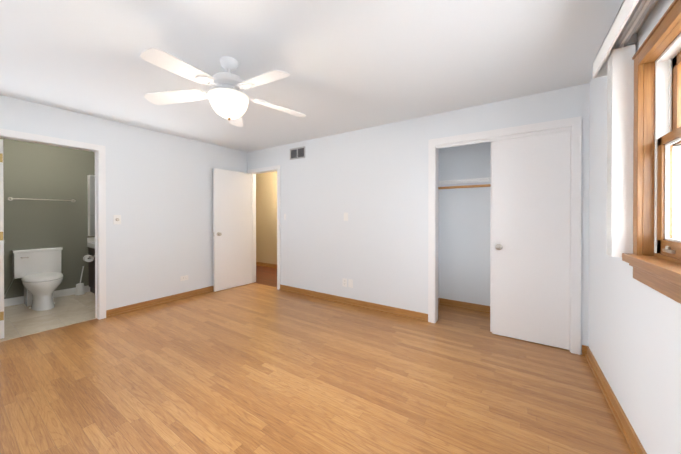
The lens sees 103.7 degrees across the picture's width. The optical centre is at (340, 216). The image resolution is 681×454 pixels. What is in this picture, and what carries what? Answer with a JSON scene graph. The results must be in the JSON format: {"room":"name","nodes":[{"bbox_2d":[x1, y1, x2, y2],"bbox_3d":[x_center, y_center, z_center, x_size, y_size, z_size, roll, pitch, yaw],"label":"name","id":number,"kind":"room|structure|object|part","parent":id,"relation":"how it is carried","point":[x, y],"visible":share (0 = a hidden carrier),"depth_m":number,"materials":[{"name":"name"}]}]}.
{"room":"empty bedroom","nodes":[
{"label":"empty bedroom","id":0,"kind":"room"},
{"bbox_2d":[0,138,94,298],"bbox_3d":[-4.472,0.019,3.999,0.120,2.440,2.400,0,0,33],"label":"wall","id":1,"kind":"structure","parent":0,"point":[36,171],"depth_m":3.98,"materials":[{"name":"paint"}]},
{"bbox_2d":[8,197,75,201],"bbox_3d":[-4.380,-0.250,3.955,0.081,0.048,0.678,0,0,33],"label":"towel rail","id":2,"kind":"object","parent":1,"relation":"attached to","point":[11,198],"visible":1,"depth_m":3.89,"materials":[{"name":"silver metal"}]},
{"bbox_2d":[4,285,89,306],"bbox_3d":[-4.417,1.183,3.969,0.012,0.106,2.160,0,0,33],"label":"baseboard","id":3,"kind":"structure","parent":1,"relation":"attached to","point":[20,299],"depth_m":4.07,"materials":[{"name":"ceramic"}]},
{"bbox_2d":[87,175,94,235],"bbox_3d":[-3.952,-0.183,4.566,0.116,0.990,0.520,0,0,33],"label":"mirror","id":4,"kind":"object","parent":1,"relation":"attached to","point":[91,204],"visible":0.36,"depth_m":4.35,"materials":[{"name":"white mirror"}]},
{"bbox_2d":[0,95,246,309],"bbox_3d":[-2.889,0.022,3.402,0.120,2.440,4.190,0,0,33],"label":"wall","id":5,"kind":"structure","parent":0,"point":[159,200],"depth_m":3.67,"materials":[{"name":"white paint"}]},
{"bbox_2d":[0,139,4,338],"bbox_3d":[-3.718,0.224,2.928,0.744,2.018,0.108,0,0,33],"label":"bathroom door","id":6,"kind":"structure","parent":5,"relation":"in","point":[2,241],"depth_m":2.71,"materials":[{"name":"white paint"}]},
{"bbox_2d":[0,128,105,319],"bbox_3d":[-3.177,0.191,2.952,0.137,2.108,0.876,0,0,33],"label":"door frame","id":7,"kind":"structure","parent":5,"relation":"attached to","point":[100,231],"depth_m":3.24,"materials":[{"name":"white paint"}]},
{"bbox_2d":[113,215,120,223],"bbox_3d":[-2.817,0.038,3.379,0.024,0.120,0.078,0,0,33],"label":"light switch","id":8,"kind":"object","parent":5,"relation":"attached to","point":[116,219],"visible":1,"depth_m":3.38,"materials":[{"name":"white plastic"}]},
{"bbox_2d":[106,286,213,317],"bbox_3d":[-2.310,1.195,4.150,0.026,0.088,2.072,0,0,33],"label":"baseboard","id":9,"kind":"structure","parent":5,"relation":"attached to","point":[146,304],"depth_m":3.73,"materials":[{"name":"brown wood"}]},
{"bbox_2d":[180,275,187,280],"bbox_3d":[-2.374,0.934,4.067,0.008,0.072,0.116,0,0,33],"label":"outlet","id":10,"kind":"object","parent":5,"relation":"attached to","point":[183,278],"visible":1,"depth_m":4.05,"materials":[{"name":"white plastic"}]},
{"bbox_2d":[256,171,276,263],"bbox_3d":[-0.492,0.010,5.755,5.080,2.440,0.120,0,0,33],"label":"wall","id":11,"kind":"structure","parent":0,"point":[266,217],"depth_m":6.54,"materials":[{"name":"beige paint"}]},
{"bbox_2d":[256,262,276,267],"bbox_3d":[-1.179,1.185,6.128,3.270,0.088,0.026,0,0,33],"label":"baseboard","id":12,"kind":"structure","parent":11,"relation":"attached to","point":[266,264],"depth_m":6.54,"materials":[{"name":"brown wood"}]},
{"bbox_2d":[0,0,623,151],"bbox_3d":[-1.245,-1.246,3.057,6.795,0.100,5.440,0,0,33],"label":"ceiling","id":13,"kind":"structure","parent":0,"point":[349,65],"depth_m":1.97,"materials":[{"name":"paint"}]},
{"bbox_2d":[140,48,304,126],"bbox_3d":[-0.827,-0.967,2.019,1.195,0.448,1.224,0,0,33],"label":"ceiling fan","id":14,"kind":"object","parent":13,"relation":"hanging from","point":[229,99],"visible":1,"depth_m":1.95,"materials":[{"name":"white metal"}]},
{"bbox_3d":[-0.854,-0.833,2.051,0.284,0.180,0.284,0,0,33],"label":"lamp shade","id":15,"kind":"part","parent":14,"relation":"part of","materials":[{"name":"white glass"}]},
{"bbox_2d":[0,265,631,453],"bbox_3d":[-1.191,1.272,3.034,6.665,0.064,5.440,0,0,33],"label":"floor","id":16,"kind":"structure","parent":0,"point":[253,368],"depth_m":2.00,"materials":[{"name":"brown wood"}]},
{"bbox_2d":[4,246,62,310],"bbox_3d":[-4.166,0.851,3.675,0.749,0.784,0.551,0,0,33],"label":"toilet","id":17,"kind":"object","parent":16,"relation":"on","point":[38,271],"visible":0.98,"depth_m":3.68,"materials":[{"name":"ceramic"}]},
{"bbox_2d":[75,266,84,294],"bbox_3d":[-4.138,1.011,4.245,0.110,0.447,0.110,0,0,33],"label":"toilet brush","id":18,"kind":"object","parent":16,"relation":"on","point":[79,290],"visible":1,"depth_m":4.22,"materials":[{"name":"white plastic"}]},
{"bbox_2d":[87,237,94,293],"bbox_3d":[-3.784,0.789,4.486,0.486,0.895,0.585,0,0,33],"label":"bathroom vanity","id":19,"kind":"object","parent":16,"relation":"on","point":[91,246],"visible":0.1,"depth_m":4.30,"materials":[{"name":"brown wood"}]},
{"bbox_2d":[83,255,94,261],"bbox_3d":[-3.907,0.646,4.161,0.146,0.109,0.121,0,0,33],"label":"toilet paper roll","id":20,"kind":"object","parent":19,"relation":"attached to","point":[86,257],"visible":0.98,"depth_m":4.13,"materials":[{"name":"white paper"}]},
{"bbox_2d":[247,83,589,353],"bbox_3d":[0.269,0.021,3.752,4.760,2.440,0.120,0,0,33],"label":"wall","id":21,"kind":"structure","parent":0,"point":[372,182],"depth_m":3.53,"materials":[{"name":"white paint"}]},
{"bbox_2d":[248,165,280,288],"bbox_3d":[-1.341,0.181,4.808,0.846,2.108,0.137,0,0,33],"label":"door frame","id":22,"kind":"structure","parent":21,"relation":"attached to","point":[253,172],"depth_m":4.76,"materials":[{"name":"white paint"}]},
{"bbox_2d":[213,168,251,291],"bbox_3d":[-1.867,0.217,4.668,0.149,2.022,0.712,0,0,33],"label":"hall door","id":23,"kind":"structure","parent":22,"relation":"attached to","point":[232,219],"depth_m":4.62,"materials":[{"name":"white paint"}]},
{"bbox_2d":[290,146,304,159],"bbox_3d":[-0.696,-1.022,4.309,0.330,0.180,0.008,0,0,33],"label":"air vent","id":24,"kind":"object","parent":21,"relation":"in","point":[297,153],"visible":1,"depth_m":4.30,"materials":[{"name":"grey metal"}]},
{"bbox_2d":[342,278,346,286],"bbox_3d":[0.059,0.940,3.820,0.072,0.116,0.008,0,0,33],"label":"outlet","id":25,"kind":"object","parent":21,"relation":"attached to","point":[344,282],"visible":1,"depth_m":3.82,"materials":[{"name":"white plastic"}]},
{"bbox_2d":[344,213,347,220],"bbox_3d":[0.073,0.000,3.800,0.072,0.116,0.018,0,0,33],"label":"light switch","id":26,"kind":"object","parent":21,"relation":"attached to","point":[345,216],"visible":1,"depth_m":3.80,"materials":[{"name":"white plastic"}]},
{"bbox_2d":[348,279,352,287],"bbox_3d":[0.142,0.941,3.764,0.072,0.116,0.009,0,0,33],"label":"outlet","id":27,"kind":"object","parent":21,"relation":"attached to","point":[350,283],"visible":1,"depth_m":3.76,"materials":[{"name":"white plastic"}]},
{"bbox_2d":[279,284,427,321],"bbox_3d":[0.007,1.196,3.844,2.472,0.088,0.026,0,0,33],"label":"baseboard","id":28,"kind":"structure","parent":21,"relation":"attached to","point":[420,316],"depth_m":3.66,"materials":[{"name":"brown wood"}]},
{"bbox_2d":[428,116,581,354],"bbox_3d":[1.639,0.170,2.837,1.355,2.150,0.137,0,0,33],"label":"trim","id":29,"kind":"structure","parent":21,"relation":"attached to","point":[573,125],"depth_m":2.57,"materials":[{"name":"white paint"}]},
{"bbox_2d":[490,131,570,349],"bbox_3d":[1.860,0.209,2.660,0.649,2.058,0.142,0,0,33],"label":"closet door","id":30,"kind":"structure","parent":21,"relation":"in","point":[530,246],"depth_m":2.64,"materials":[{"name":"white paint"}]},
{"bbox_2d":[438,142,490,305],"bbox_3d":[1.827,0.023,3.225,1.580,2.440,0.720,0,0,33],"label":"wall","id":31,"kind":"structure","parent":0,"point":[463,244],"depth_m":3.61,"materials":[{"name":"white paint"}]},
{"bbox_2d":[438,178,490,206],"bbox_3d":[1.906,-0.296,3.234,1.456,0.326,0.370,0,0,33],"label":"wire closet shelf","id":32,"kind":"object","parent":31,"relation":"attached to","point":[467,181],"visible":0.35,"depth_m":3.34,"materials":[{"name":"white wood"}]},
{"bbox_2d":[441,298,489,312],"bbox_3d":[2.002,1.199,3.388,1.460,0.088,0.026,0,0,33],"label":"baseboard","id":33,"kind":"structure","parent":31,"relation":"attached to","point":[447,302],"depth_m":3.59,"materials":[{"name":"brown wood"}]},
{"bbox_2d":[588,0,680,453],"bbox_3d":[1.386,0.035,1.005,0.135,2.440,4.910,0,0,33],"label":"wall","id":34,"kind":"structure","parent":0,"point":[634,337],"depth_m":1.50,"materials":[{"name":"white paint"}]},
{"bbox_2d":[582,345,646,453],"bbox_3d":[1.120,1.212,0.773,0.045,0.088,3.920,0,0,33],"label":"baseboard","id":35,"kind":"structure","parent":34,"relation":"attached to","point":[634,444],"depth_m":1.69,"materials":[{"name":"brown wood"}]},
{"bbox_2d":[592,0,658,256],"bbox_3d":[1.133,-0.385,0.859,0.128,1.220,2.050,0,0,33],"label":"vertical blind","id":36,"kind":"object","parent":34,"relation":"attached to","point":[613,62],"visible":0.96,"depth_m":1.46,"materials":[{"name":"plastic"}]},
{"bbox_3d":[1.120,-0.958,0.792,0.080,0.048,1.830,0,0,33],"label":"track rail","id":37,"kind":"part","parent":36,"relation":"part of","materials":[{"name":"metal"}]},
{"bbox_2d":[622,0,680,303],"bbox_3d":[1.269,-0.258,0.881,0.195,1.177,1.236,0,0,33],"label":"window","id":38,"kind":"structure","parent":34,"relation":"in","point":[653,260],"depth_m":1.30,"materials":[{"name":"brown wood"}]},
{"bbox_2d":[667,142,680,239],"bbox_3d":[1.312,-0.300,0.856,0.051,0.830,0.982,0,0,33],"label":"window panel","id":39,"kind":"object","parent":38,"relation":"attached to","point":[675,191],"visible":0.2,"depth_m":1.22,"materials":[{"name":"clear glass"}]}
]}

